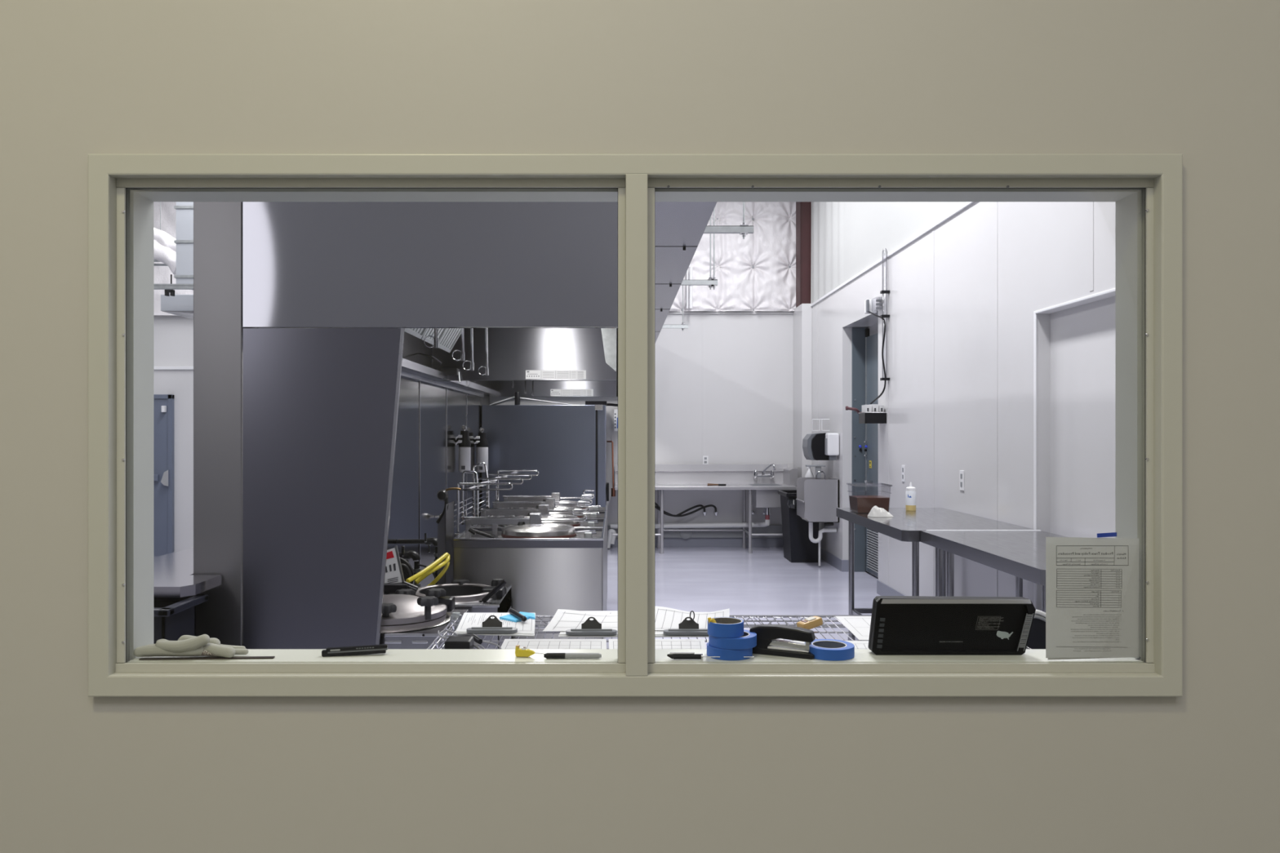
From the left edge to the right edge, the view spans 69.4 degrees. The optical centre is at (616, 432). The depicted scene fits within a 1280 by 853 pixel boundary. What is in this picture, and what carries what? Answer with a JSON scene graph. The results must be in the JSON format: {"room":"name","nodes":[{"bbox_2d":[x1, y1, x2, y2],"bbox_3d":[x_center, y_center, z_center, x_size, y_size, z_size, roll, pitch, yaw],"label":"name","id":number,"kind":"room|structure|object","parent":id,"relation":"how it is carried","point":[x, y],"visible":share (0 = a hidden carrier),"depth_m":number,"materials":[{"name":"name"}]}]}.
{"room":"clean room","nodes":[
{"label":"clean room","id":0,"kind":"room"},
{"bbox_2d":[153,315,193,551],"bbox_3d":[-4.165,-1.050,11.600,4.470,5.200,0.200,0,0,0],"label":"wall","id":1,"kind":"structure","parent":0,"point":[173,335],"depth_m":11.50,"materials":[{"name":"white paint"}]},
{"bbox_2d":[153,394,173,556],"bbox_3d":[-6.022,0.540,11.443,1.050,2.020,0.115,0,0,0],"label":"door","id":2,"kind":"structure","parent":1,"relation":"in","point":[163,404],"depth_m":11.46,"materials":[{"name":"blue paint"}]},
{"bbox_2d":[153,201,193,315],"bbox_3d":[-3.950,-2.560,11.461,3.900,2.220,0.094,0,0,0],"label":"blanket","id":3,"kind":"object","parent":1,"relation":"attached to","point":[162,274],"visible":0.04,"depth_m":11.46,"materials":[{"name":"white plastic"}]},
{"bbox_2d":[193,201,489,645],"bbox_3d":[-1.825,-0.250,8.365,0.222,3.600,8.270,0,0,0],"label":"pillar","id":4,"kind":"structure","parent":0,"point":[218,329],"depth_m":4.23,"materials":[{"name":"grey paint"}]},
{"bbox_2d":[160,294,193,319],"bbox_3d":[-2.927,-1.038,8.700,1.934,0.284,1.600,0,0,0],"label":"box","id":5,"kind":"object","parent":4,"relation":"attached to","point":[182,305],"visible":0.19,"depth_m":7.90,"materials":[{"name":"silver metal"}]},
{"bbox_2d":[242,201,617,382],"bbox_3d":[-0.803,-0.843,6.380,1.817,0.814,4.300,0,0,0],"label":"exhaust hood","id":6,"kind":"object","parent":4,"relation":"attached to","point":[478,291],"visible":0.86,"depth_m":4.23,"materials":[{"name":"silver metal"}]},
{"bbox_2d":[526,370,583,378],"bbox_3d":[-0.561,-0.531,8.498,0.522,0.074,0.001,0,0,0],"label":"print","id":7,"kind":"object","parent":6,"relation":"attached to","point":[530,374],"depth_m":8.50,"materials":[{"name":"grey paper"}]},
{"bbox_2d":[654,201,716,343],"bbox_3d":[0.266,-1.107,8.025,0.328,0.285,8.742,0,0,0],"label":"panel","id":8,"kind":"object","parent":6,"relation":"attached to","point":[680,227],"visible":0.36,"depth_m":4.78,"materials":[{"name":"silver metal"}]},
{"bbox_2d":[383,370,484,595],"bbox_3d":[-1.689,0.475,7.960,0.050,1.910,7.320,0,0,0],"label":"wall","id":9,"kind":"structure","parent":4,"relation":"attached to","point":[432,414],"depth_m":8.39,"materials":[{"name":"silver metal"}]},
{"bbox_2d":[396,533,437,584],"bbox_3d":[-1.469,1.015,7.189,0.469,0.470,0.078,0,0,0],"label":"pipe","id":10,"kind":"object","parent":9,"relation":"attached to","point":[428,541],"visible":0.48,"depth_m":7.18,"materials":[{"name":"black metal"}]},
{"bbox_2d":[399,545,437,586],"bbox_3d":[-1.441,1.002,6.189,0.524,0.495,0.078,0,0,0],"label":"pipe","id":11,"kind":"object","parent":9,"relation":"attached to","point":[406,555],"visible":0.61,"depth_m":6.18,"materials":[{"name":"black metal"}]},
{"bbox_2d":[455,425,471,472],"bbox_3d":[-1.665,0.274,9.900,0.216,0.704,0.133,0,0,0],"label":"water filter","id":12,"kind":"object","parent":9,"relation":"attached to","point":[463,440],"visible":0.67,"depth_m":9.85,"materials":[{"name":"grey plastic"}]},
{"bbox_2d":[474,427,488,472],"bbox_3d":[-1.670,0.310,11.200,0.243,0.743,0.151,0,0,0],"label":"water filter","id":13,"kind":"object","parent":9,"relation":"attached to","point":[481,442],"visible":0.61,"depth_m":11.14,"materials":[{"name":"grey plastic"}]},
{"bbox_2d":[436,380,617,396],"bbox_3d":[-0.806,-0.843,10.480,1.812,0.815,3.840,0,0,0],"label":"exhaust hood","id":14,"kind":"object","parent":4,"relation":"attached to","point":[487,388],"visible":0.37,"depth_m":12.37,"materials":[{"name":"silver metal"}]},
{"bbox_2d":[551,390,591,395],"bbox_3d":[-0.600,-0.531,12.368,0.537,0.086,0.001,0,0,0],"label":"print","id":15,"kind":"object","parent":14,"relation":"attached to","point":[553,393],"depth_m":12.37,"materials":[{"name":"grey paper"}]},
{"bbox_2d":[126,188,1143,662],"bbox_3d":[0.043,-0.016,2.146,2.380,1.162,0.092,0,0,0],"label":"window reveal","id":16,"kind":"structure","parent":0,"point":[1129,202],"depth_m":2.13,"materials":[{"name":"grey paint"}]},
{"bbox_2d":[0,0,1279,852],"bbox_3d":[-1.400,-1.100,2.078,10.000,5.300,0.045,0,0,0],"label":"wall","id":17,"kind":"structure","parent":0,"point":[1197,771],"depth_m":2.06,"materials":[{"name":"grey paint"}]},
{"bbox_2d":[489,314,793,524],"bbox_3d":[0.295,-0.035,12.600,4.450,3.170,0.200,0,0,0],"label":"wall","id":18,"kind":"structure","parent":0,"point":[749,357],"depth_m":12.50,"materials":[{"name":"white paint"}]},
{"bbox_2d":[607,524,782,537],"bbox_3d":[0.345,1.335,12.477,4.090,0.170,0.045,0,0,0],"label":"trim","id":19,"kind":"structure","parent":18,"relation":"attached to","point":[771,529],"depth_m":12.46,"materials":[{"name":"grey plastic"}]},
{"bbox_2d":[610,537,782,546],"bbox_3d":[0.410,1.485,12.194,4.220,0.130,0.612,0,0,0],"label":"baseboard","id":20,"kind":"structure","parent":18,"relation":"attached to","point":[668,542],"depth_m":12.49,"materials":[{"name":"grey"}]},
{"bbox_2d":[614,464,787,483],"bbox_3d":[1.140,0.558,12.415,2.320,0.260,0.050,0,0,0],"label":"backsplash","id":21,"kind":"structure","parent":18,"relation":"attached to","point":[664,473],"depth_m":12.42,"materials":[{"name":"silver metal"}]},
{"bbox_2d":[612,311,793,517],"bbox_3d":[0.350,-0.245,12.495,4.100,2.790,0.050,0,0,0],"label":"trim","id":22,"kind":"structure","parent":18,"relation":"attached to","point":[703,313],"depth_m":12.50,"materials":[{"name":"white plastic"}]},
{"bbox_2d":[669,201,795,311],"bbox_3d":[1.040,-2.630,12.438,2.780,2.000,0.131,0,0,0],"label":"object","id":23,"kind":"object","parent":18,"relation":"attached to","point":[757,272],"visible":0.38,"depth_m":12.41,"materials":[{"name":"white plastic"}]},
{"bbox_2d":[604,546,879,648],"bbox_3d":[-1.400,1.600,7.500,10.000,0.100,11.000,0,0,0],"label":"floor","id":24,"kind":"structure","parent":0,"point":[762,582],"depth_m":9.45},
{"bbox_2d":[153,594,208,644],"bbox_3d":[-2.192,1.129,3.870,0.815,0.842,0.360,0,0,0],"label":"tub","id":25,"kind":"object","parent":24,"relation":"on","point":[174,618],"visible":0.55,"depth_m":3.85,"materials":[{"name":"black plastic"}]},
{"bbox_2d":[153,547,221,597],"bbox_3d":[-2.400,1.100,4.545,1.200,0.900,1.310,0,0,0],"label":"steel table","id":26,"kind":"object","parent":24,"relation":"on","point":[174,576],"visible":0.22,"depth_m":4.15,"materials":[{"name":"silver metal"}]},
{"bbox_2d":[243,328,404,648],"bbox_3d":[-1.336,0.527,4.217,0.738,2.005,0.016,0,0,0],"label":"partition panel","id":27,"kind":"object","parent":24,"relation":"on","point":[321,405],"visible":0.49,"depth_m":4.22,"materials":[{"name":"silver metal"}]},
{"bbox_2d":[384,557,413,595],"bbox_3d":[-1.349,1.157,5.668,0.264,0.786,0.124,0,0,22],"label":"cable reel","id":28,"kind":"object","parent":24,"relation":"on","point":[407,570],"visible":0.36,"depth_m":5.66,"materials":[{"name":"black metal"}]},
{"bbox_2d":[379,588,468,648],"bbox_3d":[-1.198,1.167,4.561,0.853,0.766,0.598,0,0,0],"label":"pressure cooker","id":29,"kind":"object","parent":24,"relation":"on","point":[409,620],"visible":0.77,"depth_m":4.37,"materials":[{"name":"silver metal"}]},
{"bbox_2d":[435,487,461,584],"bbox_3d":[-1.041,0.936,5.800,0.151,1.187,0.300,0,0,0],"label":"column","id":30,"kind":"structure","parent":24,"relation":"on","point":[446,520],"depth_m":5.71,"materials":[{"name":"silver metal"}]},
{"bbox_2d":[388,578,511,648],"bbox_3d":[-0.947,1.174,5.210,0.707,0.753,0.591,0,0,0],"label":"kettle","id":31,"kind":"object","parent":24,"relation":"on","point":[473,597],"visible":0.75,"depth_m":5.07,"materials":[{"name":"silver metal"}]},
{"bbox_2d":[384,545,404,582],"bbox_3d":[-1.230,0.719,5.002,0.169,0.215,0.012,0,0,0],"label":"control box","id":32,"kind":"object","parent":31,"relation":"on","point":[393,571],"visible":0.71,"depth_m":5.00,"materials":[{"name":"grey metal"}]},
{"bbox_2d":[385,563,398,582],"bbox_3d":[-1.226,0.763,4.998,0.094,0.110,0.002,0,0,0],"label":"print","id":33,"kind":"object","parent":32,"relation":"attached to","point":[391,569],"depth_m":5.00,"materials":[{"name":"grey paper"}]},
{"bbox_2d":[383,581,417,593],"bbox_3d":[-1.169,0.860,4.895,0.238,0.141,0.070,0,0,0],"label":"beam","id":34,"kind":"structure","parent":31,"relation":"attached to","point":[389,588],"depth_m":4.86,"materials":[{"name":"black metal"}]},
{"bbox_2d":[405,552,448,582],"bbox_3d":[-1.049,0.759,5.196,0.045,0.115,0.430,0,0,19],"label":"gas hose","id":35,"kind":"object","parent":34,"relation":"attached to","point":[445,555],"visible":1,"depth_m":5.14,"materials":[{"name":"yellow rubber"}]},
{"bbox_2d":[453,485,496,527],"bbox_3d":[-1.066,1.012,7.080,0.010,1.075,2.250,0,0,0],"label":"guard","id":36,"kind":"object","parent":24,"relation":"on","point":[465,500],"visible":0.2,"depth_m":6.68,"materials":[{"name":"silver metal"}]},
{"bbox_2d":[453,481,604,639],"bbox_3d":[-0.559,0.938,5.976,0.963,1.224,0.730,0,0,0],"label":"kettle","id":37,"kind":"object","parent":24,"relation":"on","point":[548,567],"visible":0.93,"depth_m":5.62,"materials":[{"name":"grey metal"}]},
{"bbox_2d":[471,476,605,610],"bbox_3d":[-0.559,0.938,6.648,0.963,1.224,0.730,0,0,0],"label":"kettle","id":38,"kind":"object","parent":24,"relation":"on","point":[544,509],"visible":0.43,"depth_m":6.61,"materials":[{"name":"grey metal"}]},
{"bbox_2d":[461,470,479,524],"bbox_3d":[-1.027,0.458,6.500,0.122,0.384,0.018,0,0,0],"label":"hoop","id":39,"kind":"object","parent":38,"relation":"attached to","point":[464,471],"visible":0.93,"depth_m":6.49,"materials":[{"name":"silver metal"}]},
{"bbox_2d":[481,400,606,508],"bbox_3d":[-0.906,0.578,12.004,1.570,1.945,0.792,0,0,0],"label":"wall panel","id":40,"kind":"object","parent":24,"relation":"on","point":[566,444],"visible":0.56,"depth_m":11.62,"materials":[{"name":"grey metal"}]},
{"bbox_2d":[485,472,606,610],"bbox_3d":[-0.559,0.938,7.320,0.963,1.224,0.730,0,0,0],"label":"kettle","id":41,"kind":"object","parent":24,"relation":"on","point":[551,501],"visible":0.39,"depth_m":7.28,"materials":[{"name":"grey metal"}]},
{"bbox_2d":[497,469,607,601],"bbox_3d":[-0.559,0.938,7.992,0.963,1.224,0.730,0,0,0],"label":"kettle","id":42,"kind":"object","parent":24,"relation":"on","point":[554,495],"visible":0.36,"depth_m":7.95,"materials":[{"name":"grey metal"}]},
{"bbox_2d":[610,463,797,553],"bbox_3d":[1.130,0.978,12.110,2.419,1.143,0.660,0,0,0],"label":"table","id":43,"kind":"object","parent":24,"relation":"on","point":[762,482],"visible":0.93,"depth_m":12.36,"materials":[{"name":"silver metal"}]},
{"bbox_2d":[751,489,781,507],"bbox_3d":[1.972,0.849,12.075,0.358,0.231,0.450,0,0,0],"label":"sink","id":44,"kind":"object","parent":43,"relation":"in","point":[760,498],"depth_m":11.85,"materials":[{"name":"silver metal"}]},
{"bbox_2d":[426,612,1031,648],"bbox_3d":[0.304,1.063,2.612,1.674,0.974,0.726,0,0,0],"label":"wire rack","id":45,"kind":"object","parent":24,"relation":"on","point":[455,618],"visible":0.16,"depth_m":2.90,"materials":[{"name":"silver metal"}]},
{"bbox_2d":[437,630,502,648],"bbox_3d":[-0.410,0.565,2.557,0.154,0.042,0.316,0,0,-15],"label":"power adapter","id":46,"kind":"object","parent":45,"relation":"on","point":[462,641],"visible":0.81,"depth_m":2.44,"materials":[{"name":"black plastic"}]},
{"bbox_2d":[454,613,535,636],"bbox_3d":[-0.363,0.560,2.814,0.256,0.052,0.330,0,0,0],"label":"clipboard","id":47,"kind":"object","parent":45,"relation":"on","point":[477,624],"visible":0.96,"depth_m":2.72,"materials":[{"name":"grey paper"}]},
{"bbox_2d":[501,639,606,648],"bbox_3d":[-0.170,0.584,2.514,0.290,0.001,0.194,0,0,0],"label":"printed sheet","id":48,"kind":"object","parent":45,"relation":"on","point":[508,643],"visible":0.63,"depth_m":2.56,"materials":[{"name":"white paper"}]},
{"bbox_2d":[558,610,617,637],"bbox_3d":[-0.045,0.560,2.825,0.242,0.052,0.367,0,0,0],"label":"clipboard","id":49,"kind":"object","parent":45,"relation":"on","point":[589,628],"visible":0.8,"depth_m":2.66,"materials":[{"name":"grey"}]},
{"bbox_2d":[542,608,617,631],"bbox_3d":[-0.070,0.570,2.810,0.290,0.018,0.240,0,0,0],"label":"sheet","id":50,"kind":"object","parent":49,"relation":"on","point":[563,620],"visible":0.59,"depth_m":2.83,"materials":[{"name":"white paper"}]},
{"bbox_2d":[608,639,705,648],"bbox_3d":[0.114,0.584,2.514,0.271,0.001,0.194,0,0,0],"label":"printed sheet","id":51,"kind":"object","parent":45,"relation":"on","point":[613,643],"visible":0.5,"depth_m":2.54,"materials":[{"name":"white paper"}]},
{"bbox_2d":[654,612,708,637],"bbox_3d":[0.227,0.560,2.815,0.251,0.052,0.348,0,0,0],"label":"clipboard","id":52,"kind":"object","parent":45,"relation":"on","point":[686,628],"visible":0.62,"depth_m":2.65,"materials":[{"name":"grey"}]},
{"bbox_2d":[654,606,729,630],"bbox_3d":[0.223,0.566,2.820,0.275,0.026,0.240,0,0,0],"label":"sheet","id":53,"kind":"object","parent":52,"relation":"on","point":[665,618],"visible":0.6,"depth_m":2.87,"materials":[{"name":"white paper"}]},
{"bbox_2d":[796,616,822,629],"bbox_3d":[0.569,0.562,2.718,0.072,0.036,0.036,0,0,-24],"label":"cutter","id":54,"kind":"object","parent":45,"relation":"on","point":[810,623],"visible":0.93,"depth_m":2.71,"materials":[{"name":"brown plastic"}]},
{"bbox_2d":[835,616,871,639],"bbox_3d":[0.804,0.585,2.772,0.239,0.001,0.337,0,0,0],"label":"printed sheet","id":55,"kind":"object","parent":45,"relation":"on","point":[860,626],"visible":0.39,"depth_m":2.81,"materials":[{"name":"white paper"}]},
{"bbox_2d":[777,489,818,562],"bbox_3d":[2.226,1.135,11.213,0.417,0.830,0.683,0,0,0],"label":"trash can","id":56,"kind":"object","parent":24,"relation":"on","point":[797,547],"visible":0.58,"depth_m":10.99,"materials":[{"name":"black plastic"}]},
{"bbox_2d":[795,464,839,565],"bbox_3d":[2.311,0.954,10.645,0.408,1.152,0.430,0,0,0],"label":"sink","id":57,"kind":"object","parent":24,"relation":"on","point":[817,500],"depth_m":10.43,"materials":[{"name":"silver metal"}]},
{"bbox_2d":[795,477,839,522],"bbox_3d":[2.311,0.772,10.645,0.408,0.488,0.430,0,0,0],"label":"basin","id":58,"kind":"object","parent":57,"relation":"in","point":[817,500],"depth_m":10.43,"materials":[{"name":"silver metal"}]},
{"bbox_2d":[835,507,1039,640],"bbox_3d":[2.099,1.063,6.280,0.811,0.974,1.679,0,0,0],"label":"prep table","id":59,"kind":"object","parent":24,"relation":"on","point":[904,526],"visible":0.47,"depth_m":6.15,"materials":[{"name":"silver metal"}]},
{"bbox_2d":[846,483,892,512],"bbox_3d":[1.840,0.476,6.730,0.265,0.203,0.260,0,0,0],"label":"container","id":60,"kind":"object","parent":59,"relation":"on","point":[858,504],"visible":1,"depth_m":6.62,"materials":[{"name":"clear plastic"}]},
{"bbox_2d":[867,506,893,517],"bbox_3d":[1.821,0.541,6.360,0.177,0.075,0.100,0,0,0],"label":"crumpled cloth","id":61,"kind":"object","parent":59,"relation":"on","point":[876,512],"visible":1,"depth_m":6.33,"materials":[{"name":"grey fabric"}]},
{"bbox_2d":[905,482,915,511],"bbox_3d":[2.182,0.473,6.850,0.074,0.211,0.074,0,0,0],"label":"squeeze bottle","id":62,"kind":"object","parent":59,"relation":"on","point":[910,493],"visible":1,"depth_m":6.82,"materials":[{"name":"white plastic"}]},
{"bbox_2d":[920,530,1066,613],"bbox_3d":[2.150,1.065,4.660,0.711,0.970,1.561,0,0,0],"label":"prep table","id":63,"kind":"object","parent":24,"relation":"on","point":[1021,554],"visible":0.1,"depth_m":4.87,"materials":[{"name":"silver metal"}]},
{"bbox_2d":[1026,609,1045,648],"bbox_3d":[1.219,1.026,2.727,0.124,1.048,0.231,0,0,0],"label":"tote","id":64,"kind":"object","parent":24,"relation":"on","point":[1037,639],"visible":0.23,"depth_m":2.62,"materials":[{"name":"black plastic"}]},
{"bbox_2d":[793,303,812,486],"bbox_3d":[2.455,-0.120,12.200,0.130,3.080,0.600,0,0,0],"label":"wall","id":65,"kind":"structure","parent":0,"point":[802,313],"depth_m":11.90,"materials":[{"name":"white paint"}]},
{"bbox_2d":[795,201,811,307],"bbox_3d":[2.485,-2.655,12.227,0.160,1.990,0.295,0,0,0],"label":"steel column","id":66,"kind":"structure","parent":65,"relation":"on","point":[803,209],"depth_m":12.10,"materials":[{"name":"brown metal"}]},
{"bbox_2d":[810,201,965,303],"bbox_3d":[2.959,-2.650,7.346,0.882,2.000,10.308,0,0,0],"label":"wall","id":67,"kind":"structure","parent":0,"point":[871,227],"depth_m":9.84,"materials":[{"name":"grey paint"}]},
{"bbox_2d":[812,201,1115,610],"bbox_3d":[2.970,-0.035,7.346,0.900,3.170,10.308,0,0,0],"label":"wall","id":68,"kind":"structure","parent":0,"point":[1043,246],"depth_m":6.25,"materials":[{"name":"white paint"}]},
{"bbox_2d":[802,432,829,460],"bbox_3d":[2.369,0.165,10.885,0.292,0.316,0.330,0,0,0],"label":"dispenser","id":69,"kind":"object","parent":68,"relation":"attached to","point":[813,444],"visible":0.81,"depth_m":10.72,"materials":[{"name":"black plastic"}]},
{"bbox_2d":[825,432,839,460],"bbox_3d":[2.446,0.160,10.490,0.137,0.307,0.140,0,0,0],"label":"soap dispenser","id":70,"kind":"object","parent":68,"relation":"attached to","point":[832,439],"visible":1,"depth_m":10.42,"materials":[{"name":"white plastic"}]},
{"bbox_2d":[820,547,905,595],"bbox_3d":[2.624,1.485,7.346,0.232,0.130,10.308,0,0,0],"label":"baseboard","id":71,"kind":"structure","parent":68,"relation":"attached to","point":[882,589],"depth_m":10.29,"materials":[{"name":"grey"}]},
{"bbox_2d":[851,327,878,577],"bbox_3d":[2.711,0.192,9.624,0.178,2.716,1.348,0,0,0],"label":"door","id":72,"kind":"structure","parent":68,"relation":"in","point":[864,348],"depth_m":10.27,"materials":[{"name":"grey paint"}]},
{"bbox_2d":[866,528,878,573],"bbox_3d":[2.745,1.232,9.550,0.020,0.477,1.100,0,0,0],"label":"grille","id":73,"kind":"object","parent":72,"relation":"attached to","point":[873,535],"depth_m":9.89,"materials":[{"name":"grey metal"}]},
{"bbox_2d":[858,412,886,423],"bbox_3d":[2.419,-0.137,8.729,0.206,0.104,0.226,0,0,0],"label":"wall shelf","id":74,"kind":"object","parent":68,"relation":"attached to","point":[864,417],"visible":1,"depth_m":8.62,"materials":[{"name":"black plastic"}]},
{"bbox_2d":[864,297,884,313],"bbox_3d":[2.465,-1.223,8.860,0.110,0.130,0.320,0,0,0],"label":"junction box","id":75,"kind":"object","parent":68,"relation":"attached to","point":[870,305],"visible":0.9,"depth_m":8.90,"materials":[{"name":"white plastic"}]},
{"bbox_2d":[867,311,886,404],"bbox_3d":[2.450,-0.720,8.701,0.034,0.901,0.403,0,0,-7],"label":"power cable","id":76,"kind":"object","parent":75,"relation":"hanging from","point":[869,312],"visible":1,"depth_m":8.53,"materials":[{"name":"black plastic"}]},
{"bbox_2d":[880,248,889,380],"bbox_3d":[2.482,-1.092,8.540,0.075,1.222,0.060,0,0,0],"label":"conduit","id":77,"kind":"object","parent":68,"relation":"attached to","point":[882,291],"visible":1,"depth_m":8.55,"materials":[{"name":"grey metal"}]},
{"bbox_2d":[810,201,974,306],"bbox_3d":[2.536,-1.635,7.346,0.068,0.030,10.308,0,0,0],"label":"trim","id":78,"kind":"structure","parent":68,"relation":"attached to","point":[966,204],"depth_m":8.07,"materials":[{"name":"white plastic"}]},
{"bbox_2d":[816,201,1093,596],"bbox_3d":[2.518,-0.100,7.650,0.003,3.040,7.940,0,0,0],"label":"trim","id":79,"kind":"structure","parent":68,"relation":"attached to","point":[1091,203],"depth_m":6.14,"materials":[{"name":"white plastic"}]},
{"bbox_2d":[1033,288,1115,609],"bbox_3d":[2.559,0.345,4.888,0.091,2.150,1.375,0,0,0],"label":"trim","id":80,"kind":"structure","parent":68,"relation":"attached to","point":[1111,292],"depth_m":5.54,"materials":[{"name":"white plastic"}]},
{"bbox_3d":[-1.400,-3.700,7.550,10.000,0.100,10.900,0,0,0],"label":"ceiling","id":81,"kind":"structure","parent":0,"visible":0},
{"bbox_2d":[153,201,176,275],"bbox_3d":[-4.631,-2.635,9.516,0.461,2.031,0.228,0,0,0],"label":"roll","id":82,"kind":"object","parent":81,"relation":"hanging from","point":[164,246],"visible":0.64,"depth_m":9.45,"materials":[{"name":"white plastic"}]},
{"bbox_2d":[153,274,193,296],"bbox_3d":[-3.280,-2.385,7.590,2.640,2.530,0.060,0,0,0],"label":"strut","id":83,"kind":"object","parent":81,"relation":"hanging from","point":[169,289],"visible":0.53,"depth_m":7.58,"materials":[{"name":"silver metal"}]},
{"bbox_2d":[173,201,193,284],"bbox_3d":[-3.254,-2.482,8.449,1.328,2.336,0.522,0,0,0],"label":"duct","id":84,"kind":"object","parent":81,"relation":"hanging from","point":[184,210],"visible":0.16,"depth_m":8.20,"materials":[{"name":"silver metal"}]},
{"bbox_2d":[680,207,717,289],"bbox_3d":[-0.320,-2.433,7.850,2.360,2.435,0.050,0,0,0],"label":"strut","id":85,"kind":"object","parent":81,"relation":"hanging from","point":[710,282],"visible":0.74,"depth_m":7.84,"materials":[{"name":"silver metal"}]},
{"bbox_2d":[703,201,753,239],"bbox_3d":[-0.320,-2.433,5.800,2.360,2.435,0.050,0,0,0],"label":"strut","id":86,"kind":"object","parent":81,"relation":"hanging from","point":[743,229],"visible":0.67,"depth_m":5.78,"materials":[{"name":"silver metal"}]},
{"bbox_3d":[-1.400,-1.100,2.146,10.000,5.300,0.092,0,0,0],"label":"wall","id":87,"kind":"structure","parent":0,"visible":0},
{"bbox_2d":[88,153,1182,697],"bbox_3d":[0.042,-0.016,2.113,2.407,1.195,0.166,0,0,0],"label":"window","id":88,"kind":"structure","parent":87,"relation":"in","point":[636,668],"depth_m":2.03,"materials":[{"name":"grey paint"}]},
{"bbox_2d":[133,643,248,657],"bbox_3d":[-0.972,0.497,2.129,0.250,0.029,0.076,0,0,2],"label":"glove","id":89,"kind":"object","parent":88,"relation":"on","point":[209,649],"visible":0.93,"depth_m":2.10,"materials":[{"name":"white rubber"}]},
{"bbox_2d":[155,634,220,653],"bbox_3d":[-0.984,0.482,2.120,0.134,0.044,0.061,0,0,0],"label":"glove","id":90,"kind":"object","parent":89,"relation":"on","point":[184,643],"visible":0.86,"depth_m":2.10,"materials":[{"name":"white rubber"}]},
{"bbox_2d":[138,656,275,660],"bbox_3d":[-0.929,0.513,2.100,0.298,0.003,0.012,0,0,-3],"label":"metal strip","id":91,"kind":"object","parent":88,"relation":"on","point":[237,657],"visible":1,"depth_m":2.10,"materials":[{"name":"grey metal"}]},
{"bbox_2d":[321,644,387,657],"bbox_3d":[-0.604,0.504,2.135,0.148,0.024,0.014,0,0,-7],"label":"knife","id":92,"kind":"object","parent":88,"relation":"on","point":[369,649],"visible":1,"depth_m":2.13,"materials":[{"name":"black plastic"}]},
{"bbox_2d":[543,653,601,658],"bbox_3d":[-0.099,0.508,2.103,0.131,0.013,0.013,0,0,0],"label":"marker pen","id":93,"kind":"object","parent":88,"relation":"on","point":[548,655],"visible":1,"depth_m":2.10,"materials":[{"name":"black plastic"}]},
{"bbox_2d":[666,652,753,659],"bbox_3d":[0.213,0.506,2.092,0.196,0.016,0.013,0,0,0],"label":"probe","id":94,"kind":"object","parent":88,"relation":"on","point":[676,655],"visible":1,"depth_m":2.09,"materials":[{"name":"black plastic"}]},
{"bbox_2d":[706,642,752,660],"bbox_3d":[0.262,0.502,2.136,0.105,0.024,0.105,0,0,0],"label":"tape roll","id":95,"kind":"object","parent":88,"relation":"on","point":[724,654],"visible":0.62,"depth_m":2.09,"materials":[{"name":"blue paper"}]},
{"bbox_2d":[708,629,756,649],"bbox_3d":[0.269,0.477,2.137,0.110,0.024,0.110,0,0,0],"label":"tape roll","id":96,"kind":"object","parent":95,"relation":"on","point":[748,640],"visible":0.73,"depth_m":2.09,"materials":[{"name":"blue paper"}]},
{"bbox_2d":[707,617,743,638],"bbox_3d":[0.252,0.449,2.130,0.083,0.031,0.083,0,0,0],"label":"tape roll","id":97,"kind":"object","parent":96,"relation":"on","point":[724,627],"visible":0.93,"depth_m":2.10,"materials":[{"name":"blue paper"}]},
{"bbox_2d":[749,624,815,659],"bbox_3d":[0.385,0.481,2.139,0.153,0.067,0.036,0,0,24],"label":"stapler","id":98,"kind":"object","parent":88,"relation":"on","point":[768,642],"visible":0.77,"depth_m":2.13,"materials":[{"name":"black plastic"}]},
{"bbox_2d":[769,639,805,649],"bbox_3d":[0.399,0.488,2.133,0.097,0.015,0.017,0,0,24],"label":"magazine","id":99,"kind":"object","parent":98,"relation":"on","point":[775,644],"depth_m":2.13,"materials":[{"name":"silver metal"}]},
{"bbox_2d":[804,639,854,661],"bbox_3d":[0.492,0.502,2.138,0.113,0.024,0.113,0,0,0],"label":"tape roll","id":100,"kind":"object","parent":88,"relation":"on","point":[831,650],"visible":0.91,"depth_m":2.10,"materials":[{"name":"blue paper"}]},
{"bbox_2d":[867,595,1035,655],"bbox_3d":[0.780,0.449,2.154,0.379,0.131,0.040,0,0,0],"label":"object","id":101,"kind":"object","parent":88,"relation":"on","point":[900,625],"visible":1,"depth_m":2.15,"materials":[{"name":"black plastic"}]},
{"bbox_2d":[977,617,1004,628],"bbox_3d":[0.871,0.444,2.151,0.062,0.026,0.001,0,0,0],"label":"print","id":102,"kind":"object","parent":101,"relation":"attached to","point":[980,620],"depth_m":2.15},
{"bbox_2d":[1017,613,1033,651],"bbox_3d":[0.945,0.462,2.135,0.038,0.087,0.002,0,0,0],"label":"vent","id":103,"kind":"object","parent":101,"relation":"attached to","point":[1024,620],"depth_m":2.14,"materials":[{"name":"grey plastic"}]},
{"bbox_2d":[1045,537,1139,659],"bbox_3d":[1.074,0.374,2.083,0.216,0.277,0.012,0,0,0],"label":"sheet","id":104,"kind":"object","parent":88,"relation":"attached to","point":[1092,598],"visible":1,"depth_m":2.08,"materials":[{"name":"grey paper"}]},
{"bbox_2d":[1057,547,1125,651],"bbox_3d":[1.069,0.376,2.078,0.152,0.233,0.001,0,0,0],"label":"print","id":105,"kind":"object","parent":104,"relation":"attached to","point":[1082,548],"depth_m":2.08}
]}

